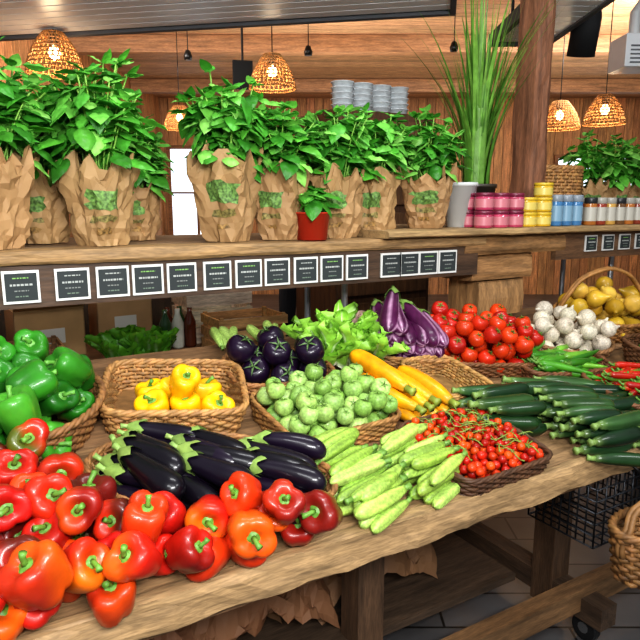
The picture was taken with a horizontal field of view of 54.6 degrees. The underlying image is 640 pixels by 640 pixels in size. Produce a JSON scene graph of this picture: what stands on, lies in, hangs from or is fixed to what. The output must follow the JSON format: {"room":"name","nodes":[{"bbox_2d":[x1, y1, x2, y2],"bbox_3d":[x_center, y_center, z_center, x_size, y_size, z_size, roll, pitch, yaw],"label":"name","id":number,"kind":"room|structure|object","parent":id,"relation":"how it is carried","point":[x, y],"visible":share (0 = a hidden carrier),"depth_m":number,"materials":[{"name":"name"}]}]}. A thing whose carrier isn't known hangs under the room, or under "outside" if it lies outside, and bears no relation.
{"room":"food shop","nodes":[
{"label":"food shop","id":0,"kind":"room"},
{"bbox_2d":[0,40,164,237],"bbox_3d":[-2.650,-1.265,6.275,0.101,3.200,8.400,0,11,0],"label":"wall","id":1,"kind":"structure","parent":0,"point":[21,47],"depth_m":6.84,"materials":[{"name":"brown wood"}]},
{"bbox_2d":[64,34,624,55],"bbox_3d":[3.200,-2.813,6.344,11.580,0.182,0.166,0,11,0],"label":"ceiling beam","id":2,"kind":"structure","parent":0,"point":[284,44],"depth_m":6.27,"materials":[{"name":"brown wood"}]},
{"bbox_2d":[95,0,639,97],"bbox_3d":[3.200,-2.986,6.566,11.800,0.080,7.200,0,11,0],"label":"ceiling","id":3,"kind":"structure","parent":0,"point":[151,66],"depth_m":7.41,"materials":[{"name":"brown wood"}]},
{"bbox_2d":[25,29,84,79],"bbox_3d":[-1.513,-1.881,3.466,0.326,0.964,0.325,-5,11,-24],"label":"pendant lamp","id":4,"kind":"object","parent":3,"relation":"hanging from","point":[53,38],"visible":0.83,"depth_m":3.46,"materials":[{"name":"wicker"}]},
{"bbox_2d":[164,32,185,130],"bbox_3d":[-1.404,-2.380,6.130,0.326,0.954,0.325,-8,13,-36],"label":"pendant lamp","id":5,"kind":"object","parent":3,"relation":"hanging from","point":[178,117],"visible":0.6,"depth_m":6.11,"materials":[{"name":"wicker"}]},
{"bbox_2d":[184,32,191,60],"bbox_3d":[-1.055,-2.186,4.977,0.058,0.210,0.070,0,11,1],"label":"spotlights","id":6,"kind":"object","parent":3,"relation":"hanging from","point":[187,55],"depth_m":4.96,"materials":[{"name":"plastic"}]},
{"bbox_2d":[0,0,456,40],"bbox_3d":[-0.771,-1.876,2.800,2.760,0.732,1.280,2,11,11],"label":"ceiling panel","id":7,"kind":"object","parent":3,"relation":"hanging from","point":[19,19],"visible":1,"depth_m":3.24,"materials":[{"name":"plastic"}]},
{"bbox_2d":[232,28,252,89],"bbox_3d":[-0.623,-2.249,4.947,0.160,0.780,0.030,-3,11,-14],"label":"sign board","id":8,"kind":"object","parent":3,"relation":"hanging from","point":[242,68],"visible":0.59,"depth_m":4.98,"materials":[{"name":"black"}]},
{"bbox_2d":[249,26,295,93],"bbox_3d":[-0.324,-2.029,4.151,0.326,0.924,0.325,-8,13,-36],"label":"pendant lamp","id":9,"kind":"object","parent":3,"relation":"hanging from","point":[271,58],"visible":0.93,"depth_m":4.14,"materials":[{"name":"wicker"}]},
{"bbox_2d":[304,24,311,56],"bbox_3d":[-0.095,-2.227,4.961,0.056,0.239,0.070,0,11,1],"label":"spotlights","id":10,"kind":"object","parent":3,"relation":"hanging from","point":[307,52],"depth_m":4.95,"materials":[{"name":"plastic"}]},
{"bbox_2d":[450,16,457,51],"bbox_3d":[1.065,-2.270,4.942,0.057,0.260,0.070,0,11,1],"label":"spotlights","id":11,"kind":"object","parent":3,"relation":"hanging from","point":[453,45],"depth_m":4.94,"materials":[{"name":"plastic"}]},
{"bbox_2d":[489,0,614,46],"bbox_3d":[1.260,-1.936,3.069,0.380,0.712,1.640,0,11,0],"label":"ceiling panel","id":12,"kind":"object","parent":3,"relation":"hanging from","point":[576,12],"visible":0.44,"depth_m":3.38,"materials":[{"name":"plastic"}]},
{"bbox_2d":[566,10,601,57],"bbox_3d":[1.560,-1.898,3.577,0.160,0.724,0.303,0,11,0],"label":"ceiling spotlight","id":13,"kind":"object","parent":12,"relation":"attached to","point":[583,39],"visible":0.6,"depth_m":3.61,"materials":[{"name":"black metal"}]},
{"bbox_2d":[547,36,580,131],"bbox_3d":[2.011,-2.134,5.130,0.346,1.074,0.345,-5,11,-24],"label":"pendant lamp","id":14,"kind":"object","parent":3,"relation":"hanging from","point":[559,104],"visible":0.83,"depth_m":5.12,"materials":[{"name":"wicker"}]},
{"bbox_2d":[582,2,626,126],"bbox_3d":[2.252,-2.077,4.824,0.326,1.074,0.325,-5,11,-24],"label":"pendant lamp","id":15,"kind":"object","parent":3,"relation":"hanging from","point":[606,98],"visible":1,"depth_m":4.83,"materials":[{"name":"wicker"}]},
{"bbox_2d":[608,0,639,73],"bbox_3d":[2.140,-2.027,3.994,0.400,0.790,0.248,0,11,0],"label":"air conditioner","id":16,"kind":"object","parent":3,"relation":"hanging from","point":[624,52],"visible":1,"depth_m":3.99,"materials":[{"name":"plastic"}]},
{"bbox_2d":[130,79,639,93],"bbox_3d":[3.200,-3.223,8.556,11.580,0.182,0.165,0,11,0],"label":"ceiling beam","id":17,"kind":"structure","parent":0,"point":[147,86],"depth_m":8.48,"materials":[{"name":"brown wood"}]},
{"bbox_2d":[159,98,639,293],"bbox_3d":[3.200,-2.021,10.355,11.600,3.200,0.101,0,11,0],"label":"wall","id":18,"kind":"structure","parent":0,"point":[544,278],"depth_m":10.14,"materials":[{"name":"brown wood"}]},
{"bbox_2d":[166,145,200,234],"bbox_3d":[-2.025,-2.104,10.253,0.970,1.520,0.050,0,11,0],"label":"window","id":19,"kind":"structure","parent":18,"relation":"in","point":[183,217],"depth_m":10.28,"materials":[{"name":"white glass"}]},
{"bbox_2d":[554,155,627,185],"bbox_3d":[5.050,-2.178,10.240,2.420,1.070,0.051,0,11,0],"label":"window","id":20,"kind":"structure","parent":18,"relation":"in","point":[556,157],"depth_m":10.15,"materials":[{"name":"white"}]},
{"bbox_2d":[245,294,639,639],"bbox_3d":[3.200,1.062,2.638,12.400,0.050,16.800,0,11,0],"label":"floor","id":21,"kind":"structure","parent":0,"point":[517,526],"depth_m":2.45,"materials":[{"name":"tile"}]},
{"bbox_2d":[0,297,173,340],"bbox_3d":[-1.483,0.123,4.387,1.760,1.160,0.560,-6,12,-30],"label":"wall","id":22,"kind":"structure","parent":21,"relation":"on","point":[158,304],"depth_m":4.25,"materials":[{"name":"brown wood"}]},
{"bbox_2d":[84,327,261,359],"bbox_3d":[-1.222,0.549,3.294,2.280,0.720,0.750,-6,12,-30],"label":"table","id":23,"kind":"object","parent":21,"relation":"on","point":[92,353],"visible":0.02,"depth_m":3.36,"materials":[{"name":"brown wood"}]},
{"bbox_2d":[7,335,65,354],"bbox_3d":[-1.426,0.185,2.898,0.420,0.140,0.300,-6,12,-30],"label":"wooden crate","id":24,"kind":"object","parent":23,"relation":"on","point":[53,339],"visible":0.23,"depth_m":3.08,"materials":[{"name":"brown wood"}]},
{"bbox_2d":[4,304,86,353],"bbox_3d":[-1.449,0.035,3.270,0.340,0.300,0.360,-8,13,-36],"label":"cardboard box","id":25,"kind":"object","parent":23,"relation":"on","point":[67,322],"visible":0.48,"depth_m":3.19,"materials":[{"name":"cardboard"}]},
{"bbox_2d":[88,299,152,335],"bbox_3d":[-1.130,-0.030,3.508,0.300,0.340,0.320,-7,13,-33],"label":"cardboard box","id":26,"kind":"object","parent":23,"relation":"on","point":[104,316],"visible":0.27,"depth_m":3.42,"materials":[{"name":"cardboard"}]},
{"bbox_2d":[84,325,178,357],"bbox_3d":[-0.949,0.110,3.127,0.454,0.168,0.419,-6,12,-30],"label":"leafy greens","id":27,"kind":"object","parent":23,"relation":"on","point":[130,339],"visible":0.94,"depth_m":3.05,"materials":[{"name":"green plant"}]},
{"bbox_2d":[159,306,196,348],"bbox_3d":[-0.805,0.039,3.461,0.208,0.220,0.138,-6,12,-30],"label":"glass bottles","id":28,"kind":"object","parent":23,"relation":"on","point":[186,335],"visible":0.78,"depth_m":3.43},
{"bbox_2d":[172,291,251,343],"bbox_3d":[-0.646,-0.047,3.712,0.400,0.300,0.280,-6,12,-30],"label":"wooden crate","id":29,"kind":"object","parent":23,"relation":"on","point":[224,301],"visible":0.26,"depth_m":3.59,"materials":[{"name":"brown wood"}]},
{"bbox_2d":[201,306,287,346],"bbox_3d":[-0.420,0.054,3.441,0.400,0.200,0.280,-6,12,-30],"label":"wooden crate","id":30,"kind":"object","parent":23,"relation":"on","point":[209,319],"visible":0.45,"depth_m":3.40,"materials":[{"name":"brown wood"}]},
{"bbox_2d":[0,223,639,318],"bbox_3d":[0.461,0.294,2.766,6.100,1.414,0.714,-6,12,-30],"label":"wooden upper shelf","id":31,"kind":"object","parent":21,"relation":"on","point":[491,265],"visible":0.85,"depth_m":2.17,"materials":[{"name":"brown wood"}]},
{"bbox_2d":[0,36,62,249],"bbox_3d":[-0.863,-0.463,1.615,0.370,0.549,0.355,0,11,-3],"label":"basil plant","id":32,"kind":"object","parent":31,"relation":"on","point":[22,115],"visible":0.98,"depth_m":1.59,"materials":[{"name":"green plant"}]},
{"bbox_2d":[8,84,70,243],"bbox_3d":[-0.853,-0.468,1.856,0.337,0.469,0.316,-6,12,-30],"label":"basil plant","id":33,"kind":"object","parent":31,"relation":"on","point":[49,212],"visible":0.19,"depth_m":1.83,"materials":[{"name":"green plant"}]},
{"bbox_2d":[32,48,167,245],"bbox_3d":[-0.620,-0.482,1.737,0.361,0.541,0.346,-6,12,-30],"label":"basil plant","id":34,"kind":"object","parent":31,"relation":"on","point":[99,199],"visible":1,"depth_m":1.69,"materials":[{"name":"green plant"}]},
{"bbox_2d":[108,114,173,240],"bbox_3d":[-0.619,-0.475,2.025,0.271,0.421,0.263,-1,11,-4],"label":"basil plant","id":35,"kind":"object","parent":31,"relation":"on","point":[147,221],"visible":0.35,"depth_m":1.99,"materials":[{"name":"green plant"}]},
{"bbox_2d":[168,59,282,241],"bbox_3d":[-0.292,-0.512,1.927,0.319,0.531,0.302,6,12,30],"label":"basil plant","id":36,"kind":"object","parent":31,"relation":"on","point":[226,187],"visible":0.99,"depth_m":1.87,"materials":[{"name":"green plant"}]},
{"bbox_2d":[252,101,329,239],"bbox_3d":[-0.119,-0.487,2.039,0.322,0.441,0.339,-6,12,-30],"label":"basil plant","id":37,"kind":"object","parent":31,"relation":"on","point":[277,202],"visible":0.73,"depth_m":1.97,"materials":[{"name":"green plant"}]},
{"bbox_2d":[1,233,639,304],"bbox_3d":[0.364,-0.224,2.252,3.684,0.120,0.009,-6,12,-30],"label":"labels","id":38,"kind":"object","parent":31,"relation":"attached to","point":[22,286],"visible":1,"depth_m":1.88,"materials":[{"name":"plastic"}]},
{"bbox_2d":[296,186,344,239],"bbox_3d":[-0.026,-0.359,2.068,0.180,0.179,0.203,-6,12,-30],"label":"potted herb","id":39,"kind":"object","parent":31,"relation":"on","point":[313,224],"visible":0.86,"depth_m":2.01,"materials":[{"name":"plastic"}]},
{"bbox_2d":[297,104,386,237],"bbox_3d":[0.064,-0.509,2.146,0.330,0.445,0.315,6,12,29],"label":"basil plant","id":40,"kind":"object","parent":31,"relation":"on","point":[341,145],"visible":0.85,"depth_m":2.10,"materials":[{"name":"green plant"}]},
{"bbox_2d":[349,102,418,229],"bbox_3d":[0.204,-0.541,2.261,0.309,0.466,0.316,-9,14,-41],"label":"basil plant","id":41,"kind":"object","parent":31,"relation":"on","point":[379,203],"visible":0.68,"depth_m":2.21,"materials":[{"name":"green plant"}]},
{"bbox_2d":[397,104,474,228],"bbox_3d":[0.412,-0.581,2.376,0.334,0.451,0.313,0,11,0],"label":"basil plant","id":42,"kind":"object","parent":31,"relation":"on","point":[426,197],"visible":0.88,"depth_m":2.30,"materials":[{"name":"green plant"}]},
{"bbox_2d":[401,0,566,226],"bbox_3d":[0.673,-0.916,2.623,0.578,1.020,0.674,-8,13,-38],"label":"potted lemongrass","id":43,"kind":"object","parent":31,"relation":"on","point":[479,118],"visible":0.96,"depth_m":2.56,"materials":[{"name":"plant"}]},
{"bbox_2d":[464,193,524,227],"bbox_3d":[0.685,-0.440,2.483,0.243,0.134,0.163,-6,12,-30],"label":"jars","id":44,"kind":"object","parent":31,"relation":"on","point":[486,210],"visible":0.92,"depth_m":2.42,"materials":[{"name":"plastic"}]},
{"bbox_2d":[523,183,553,226],"bbox_3d":[0.891,-0.478,2.570,0.168,0.178,0.078,-6,12,-30],"label":"jars","id":45,"kind":"object","parent":31,"relation":"on","point":[538,208],"visible":0.87,"depth_m":2.55,"materials":[{"name":"plastic"}]},
{"bbox_2d":[545,164,583,194],"bbox_3d":[1.207,-0.660,3.245,0.371,0.286,0.269,-7,12,-32],"label":"wicker basket","id":46,"kind":"object","parent":31,"relation":"on","point":[567,179],"visible":0.3,"depth_m":3.11,"materials":[{"name":"brown wicker"}]},
{"bbox_2d":[551,195,583,225],"bbox_3d":[1.060,-0.473,2.672,0.187,0.130,0.057,-6,12,-30],"label":"tins","id":47,"kind":"object","parent":31,"relation":"on","point":[567,210],"visible":0.88,"depth_m":2.65,"materials":[{"name":"plastic"}]},
{"bbox_2d":[558,129,633,197],"bbox_3d":[1.478,-0.780,3.372,0.373,0.480,0.360,8,13,37],"label":"basil plant","id":48,"kind":"object","parent":31,"relation":"on","point":[590,157],"visible":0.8,"depth_m":3.31,"materials":[{"name":"green plant"}]},
{"bbox_2d":[582,197,639,224],"bbox_3d":[1.730,-0.546,3.095,1.347,0.120,0.135,-6,12,-30],"label":"jars","id":49,"kind":"object","parent":31,"relation":"on","point":[602,210],"visible":0.9,"depth_m":2.78,"materials":[{"name":"plastic"}]},
{"bbox_2d":[584,133,639,197],"bbox_3d":[1.631,-0.787,3.439,0.313,0.468,0.336,-6,12,-30],"label":"basil plant","id":50,"kind":"object","parent":31,"relation":"on","point":[620,189],"visible":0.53,"depth_m":3.38,"materials":[{"name":"green plant"}]},
{"bbox_2d":[619,139,639,197],"bbox_3d":[1.804,-0.799,3.541,0.346,0.456,0.297,-1,11,-6],"label":"basil plant","id":51,"kind":"object","parent":31,"relation":"on","point":[634,191],"visible":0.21,"depth_m":3.50,"materials":[{"name":"green plant"}]},
{"bbox_2d":[16,307,639,639],"bbox_3d":[0.714,0.581,2.281,5.800,1.027,1.043,-6,12,-30],"label":"display table","id":52,"kind":"object","parent":21,"relation":"on","point":[473,559],"visible":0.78,"depth_m":1.78,"materials":[{"name":"brown wood"}]},
{"bbox_2d":[39,372,105,461],"bbox_3d":[-0.790,0.228,1.446,0.560,0.197,0.480,-7,13,-33],"label":"wicker basket","id":53,"kind":"object","parent":52,"relation":"on","point":[80,428],"visible":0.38,"depth_m":1.43,"materials":[{"name":"brown wicker"}]},
{"bbox_2d":[0,329,94,459],"bbox_3d":[-0.780,0.185,1.423,0.483,0.258,0.505,4,11,20],"label":"bell peppers","id":54,"kind":"object","parent":53,"relation":"in","point":[34,383],"visible":0.84,"depth_m":1.43,"materials":[{"name":"green food"}]},
{"bbox_2d":[0,418,342,639],"bbox_3d":[-0.529,0.353,1.113,1.081,0.264,0.524,-6,12,-30],"label":"bell peppers","id":55,"kind":"object","parent":52,"relation":"on","point":[48,507],"visible":0.99,"depth_m":1.06,"materials":[{"name":"red food"}]},
{"bbox_2d":[98,358,248,437],"bbox_3d":[-0.385,0.206,1.654,0.381,0.157,0.316,-2,11,-12],"label":"wicker basket","id":56,"kind":"object","parent":52,"relation":"on","point":[117,407],"visible":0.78,"depth_m":1.68,"materials":[{"name":"brown wicker"}]},
{"bbox_2d":[133,364,234,409],"bbox_3d":[-0.351,0.190,1.608,0.253,0.163,0.166,-2,11,-12],"label":"pile","id":57,"kind":"object","parent":56,"relation":"in","point":[184,388],"visible":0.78,"depth_m":1.56,"materials":[{"name":"yellow food"}]},
{"bbox_2d":[84,431,337,498],"bbox_3d":[-0.230,0.350,1.334,0.544,0.142,0.312,0,11,0],"label":"wicker basket","id":58,"kind":"object","parent":52,"relation":"on","point":[324,467],"visible":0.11,"depth_m":1.36,"materials":[{"name":"brown wicker"}]},
{"bbox_2d":[92,419,326,534],"bbox_3d":[-0.245,0.325,1.312,0.519,0.179,0.281,0,11,0],"label":"eggplants","id":59,"kind":"object","parent":58,"relation":"in","point":[189,463],"visible":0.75,"depth_m":1.27,"materials":[{"name":"purple food"}]},
{"bbox_2d":[209,320,278,350],"bbox_3d":[-0.240,0.056,2.067,0.243,0.085,0.133,-4,11,-23],"label":"squash","id":60,"kind":"object","parent":52,"relation":"on","point":[221,335],"visible":0.48,"depth_m":2.04,"materials":[{"name":"green food"}]},
{"bbox_2d":[222,347,335,399],"bbox_3d":[-0.126,0.163,1.890,0.337,0.110,0.252,-4,11,-23],"label":"wicker basket","id":61,"kind":"object","parent":52,"relation":"on","point":[252,387],"visible":0.12,"depth_m":1.78,"materials":[{"name":"brown wicker"}]},
{"bbox_2d":[226,325,326,383],"bbox_3d":[-0.124,0.113,1.885,0.289,0.177,0.229,1,11,7],"label":"eggplants","id":62,"kind":"object","parent":61,"relation":"in","point":[272,349],"visible":0.8,"depth_m":1.82,"materials":[{"name":"purple food"}]},
{"bbox_2d":[149,543,437,639],"bbox_3d":[-0.409,0.780,1.855,1.740,0.333,0.514,-6,12,-30],"label":"paper bags","id":63,"kind":"object","parent":52,"relation":"on","point":[317,599],"visible":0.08,"depth_m":1.81},
{"bbox_2d":[249,377,401,445],"bbox_3d":[0.013,0.254,1.678,0.356,0.121,0.283,-7,13,-33],"label":"wicker basket","id":64,"kind":"object","parent":52,"relation":"on","point":[373,430],"visible":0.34,"depth_m":1.62,"materials":[{"name":"brown wicker"}]},
{"bbox_2d":[256,362,397,435],"bbox_3d":[0.014,0.213,1.666,0.333,0.167,0.286,-7,13,-33],"label":"tomatillos","id":65,"kind":"object","parent":64,"relation":"in","point":[312,403],"visible":0.95,"depth_m":1.61,"materials":[{"name":"green food"}]},
{"bbox_2d":[280,300,410,368],"bbox_3d":[0.075,0.054,2.024,0.434,0.208,0.323,-3,11,-15],"label":"lettuce","id":66,"kind":"object","parent":52,"relation":"on","point":[339,336],"visible":0.67,"depth_m":1.95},
{"bbox_2d":[352,302,383,322],"bbox_3d":[0.167,0.002,2.323,0.176,0.150,0.256,7,12,32],"label":"garlic","id":67,"kind":"object","parent":52,"relation":"on","point":[359,314],"visible":0.02,"depth_m":2.28,"materials":[{"name":"beige food"}]},
{"bbox_2d":[315,421,467,533],"bbox_3d":[0.141,0.340,1.462,0.426,0.134,0.317,-7,13,-34],"label":"zucchini","id":68,"kind":"object","parent":52,"relation":"on","point":[372,480],"visible":0.84,"depth_m":1.40,"materials":[{"name":"green food"}]},
{"bbox_2d":[349,349,459,420],"bbox_3d":[0.236,0.187,1.809,0.192,0.178,0.318,-9,14,-39],"label":"zucchini","id":69,"kind":"object","parent":52,"relation":"on","point":[417,394],"visible":0.67,"depth_m":1.76,"materials":[{"name":"yellow food"}]},
{"bbox_2d":[384,353,454,374],"bbox_3d":[0.309,0.105,2.162,0.285,0.128,0.292,-1,11,-5],"label":"wicker basket","id":70,"kind":"object","parent":52,"relation":"on","point":[434,364],"visible":0.18,"depth_m":2.03,"materials":[{"name":"brown wicker"}]},
{"bbox_2d":[370,285,448,357],"bbox_3d":[0.279,0.023,2.147,0.248,0.261,0.302,-3,11,-15],"label":"eggplants","id":71,"kind":"object","parent":70,"relation":"in","point":[410,324],"visible":0.65,"depth_m":2.05,"materials":[{"name":"purple food"}]},
{"bbox_2d":[400,354,493,408],"bbox_3d":[0.393,0.196,1.933,0.217,0.122,0.272,-6,12,-30],"label":"wicker basket","id":72,"kind":"object","parent":52,"relation":"on","point":[449,380],"visible":0.3,"depth_m":2.01,"materials":[{"name":"brown wicker"}]},
{"bbox_2d":[396,406,552,496],"bbox_3d":[0.393,0.330,1.597,0.325,0.112,0.292,-7,12,-32],"label":"wicker basket","id":73,"kind":"object","parent":52,"relation":"on","point":[468,486],"visible":0.34,"depth_m":1.48,"materials":[{"name":"brown wicker"}]},
{"bbox_2d":[406,403,543,478],"bbox_3d":[0.397,0.314,1.590,0.303,0.113,0.279,-7,12,-32],"label":"cherry tomatoes","id":74,"kind":"object","parent":73,"relation":"in","point":[478,439],"visible":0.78,"depth_m":1.57,"materials":[{"name":"red food"}]},
{"bbox_2d":[449,350,538,377],"bbox_3d":[0.574,0.115,2.217,0.416,0.132,0.322,-2,11,-12],"label":"wicker basket","id":75,"kind":"object","parent":52,"relation":"on","point":[510,369],"visible":0.2,"depth_m":2.08,"materials":[{"name":"brown wicker"}]},
{"bbox_2d":[430,301,543,372],"bbox_3d":[0.579,0.056,2.193,0.404,0.228,0.332,-3,11,-15],"label":"tomatoes","id":76,"kind":"object","parent":75,"relation":"in","point":[494,336],"visible":0.84,"depth_m":2.10,"materials":[{"name":"red food"}]},
{"bbox_2d":[449,375,639,466],"bbox_3d":[0.718,0.273,1.785,0.624,0.178,0.478,-6,12,-31],"label":"zucchini","id":77,"kind":"object","parent":52,"relation":"on","point":[607,426],"visible":0.93,"depth_m":1.71,"materials":[{"name":"green food"}]},
{"bbox_2d":[515,348,613,377],"bbox_3d":[0.851,0.166,2.170,0.378,0.100,0.195,-4,11,-19],"label":"wicker basket","id":78,"kind":"object","parent":52,"relation":"on","point":[527,371],"visible":0.2,"depth_m":2.07,"materials":[{"name":"brown wicker"}]},
{"bbox_2d":[520,340,607,379],"bbox_3d":[0.874,0.139,2.164,0.376,0.092,0.263,-10,14,-43],"label":"chili peppers","id":79,"kind":"object","parent":78,"relation":"in","point":[556,359],"visible":0.9,"depth_m":2.12,"materials":[{"name":"green food"}]},
{"bbox_2d":[542,337,615,363],"bbox_3d":[0.944,0.094,2.375,0.377,0.122,0.292,-2,11,-13],"label":"wicker basket","id":80,"kind":"object","parent":52,"relation":"on","point":[605,352],"visible":0.12,"depth_m":2.27,"materials":[{"name":"brown wicker"}]},
{"bbox_2d":[531,301,619,350],"bbox_3d":[0.940,0.039,2.363,0.340,0.203,0.259,-1,11,-3],"label":"garlic","id":81,"kind":"object","parent":80,"relation":"in","point":[588,333],"visible":0.84,"depth_m":2.29,"materials":[{"name":"white food"}]},
{"bbox_2d":[528,468,639,548],"bbox_3d":[0.893,0.481,1.994,0.350,0.333,0.250,-6,12,-30],"label":"wire basket","id":82,"kind":"object","parent":52,"relation":"hanging from","point":[562,499],"visible":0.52,"depth_m":1.90,"materials":[{"name":"metal"}]},
{"bbox_2d":[552,266,639,342],"bbox_3d":[1.199,-0.076,2.645,0.416,0.311,0.313,-3,11,-16],"label":"wicker basket","id":83,"kind":"object","parent":52,"relation":"on","point":[627,329],"visible":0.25,"depth_m":2.57,"materials":[{"name":"brown wicker"}]},
{"bbox_2d":[558,276,639,335],"bbox_3d":[1.214,-0.059,2.648,0.368,0.233,0.304,-1,11,-5],"label":"squash","id":84,"kind":"object","parent":83,"relation":"in","point":[623,307],"visible":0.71,"depth_m":2.58,"materials":[{"name":"yellow food"}]},
{"bbox_2d":[580,367,639,409],"bbox_3d":[1.051,0.238,2.017,0.358,0.121,0.273,-4,11,-22],"label":"wicker basket","id":85,"kind":"object","parent":52,"relation":"on","point":[595,371],"visible":0.16,"depth_m":2.04,"materials":[{"name":"brown wicker"}]},
{"bbox_2d":[591,361,639,400],"bbox_3d":[1.062,0.211,1.984,0.308,0.120,0.344,-4,11,-21],"label":"chili peppers","id":86,"kind":"object","parent":85,"relation":"in","point":[626,375],"visible":0.85,"depth_m":1.98,"materials":[{"name":"red food"}]},
{"bbox_2d":[621,333,639,362],"bbox_3d":[1.388,0.143,2.339,0.458,0.151,0.312,-4,11,-20],"label":"wicker basket","id":87,"kind":"object","parent":52,"relation":"on","point":[631,342],"visible":0.95,"depth_m":2.34,"materials":[{"name":"brown wicker"}]},
{"bbox_2d":[296,109,432,325],"bbox_3d":[0.247,-0.153,3.623,0.630,1.980,0.465,-6,12,-30],"label":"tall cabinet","id":88,"kind":"object","parent":21,"relation":"on","point":[323,298],"visible":0.17,"depth_m":3.39,"materials":[{"name":"brown wood"}]},
{"bbox_2d":[331,80,408,113],"bbox_3d":[0.272,-1.179,3.320,0.484,0.145,0.122,-6,12,-30],"label":"bowls","id":89,"kind":"object","parent":88,"relation":"on","point":[380,97],"visible":0.9,"depth_m":3.27,"materials":[{"name":"white ceramic"}]},
{"bbox_2d":[509,0,555,196],"bbox_3d":[0.948,-1.522,2.671,0.116,2.200,0.135,-6,12,-30],"label":"wooden post","id":90,"kind":"object","parent":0,"point":[531,103],"depth_m":2.73,"materials":[{"name":"brown wood"}]},
{"bbox_3d":[0.846,0.422,1.663,0.008,0.072,0.119,-6,12,-30],"label":"metal hook","id":91,"kind":"object","parent":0,"visible":0},
{"bbox_2d":[607,501,639,588],"bbox_3d":[0.874,0.566,1.643,0.265,0.230,0.176,-6,12,-30],"label":"wicker basket","id":92,"kind":"object","parent":91,"relation":"hanging from","point":[623,525],"visible":1,"depth_m":1.59,"materials":[{"name":"brown wicker"}]}
]}

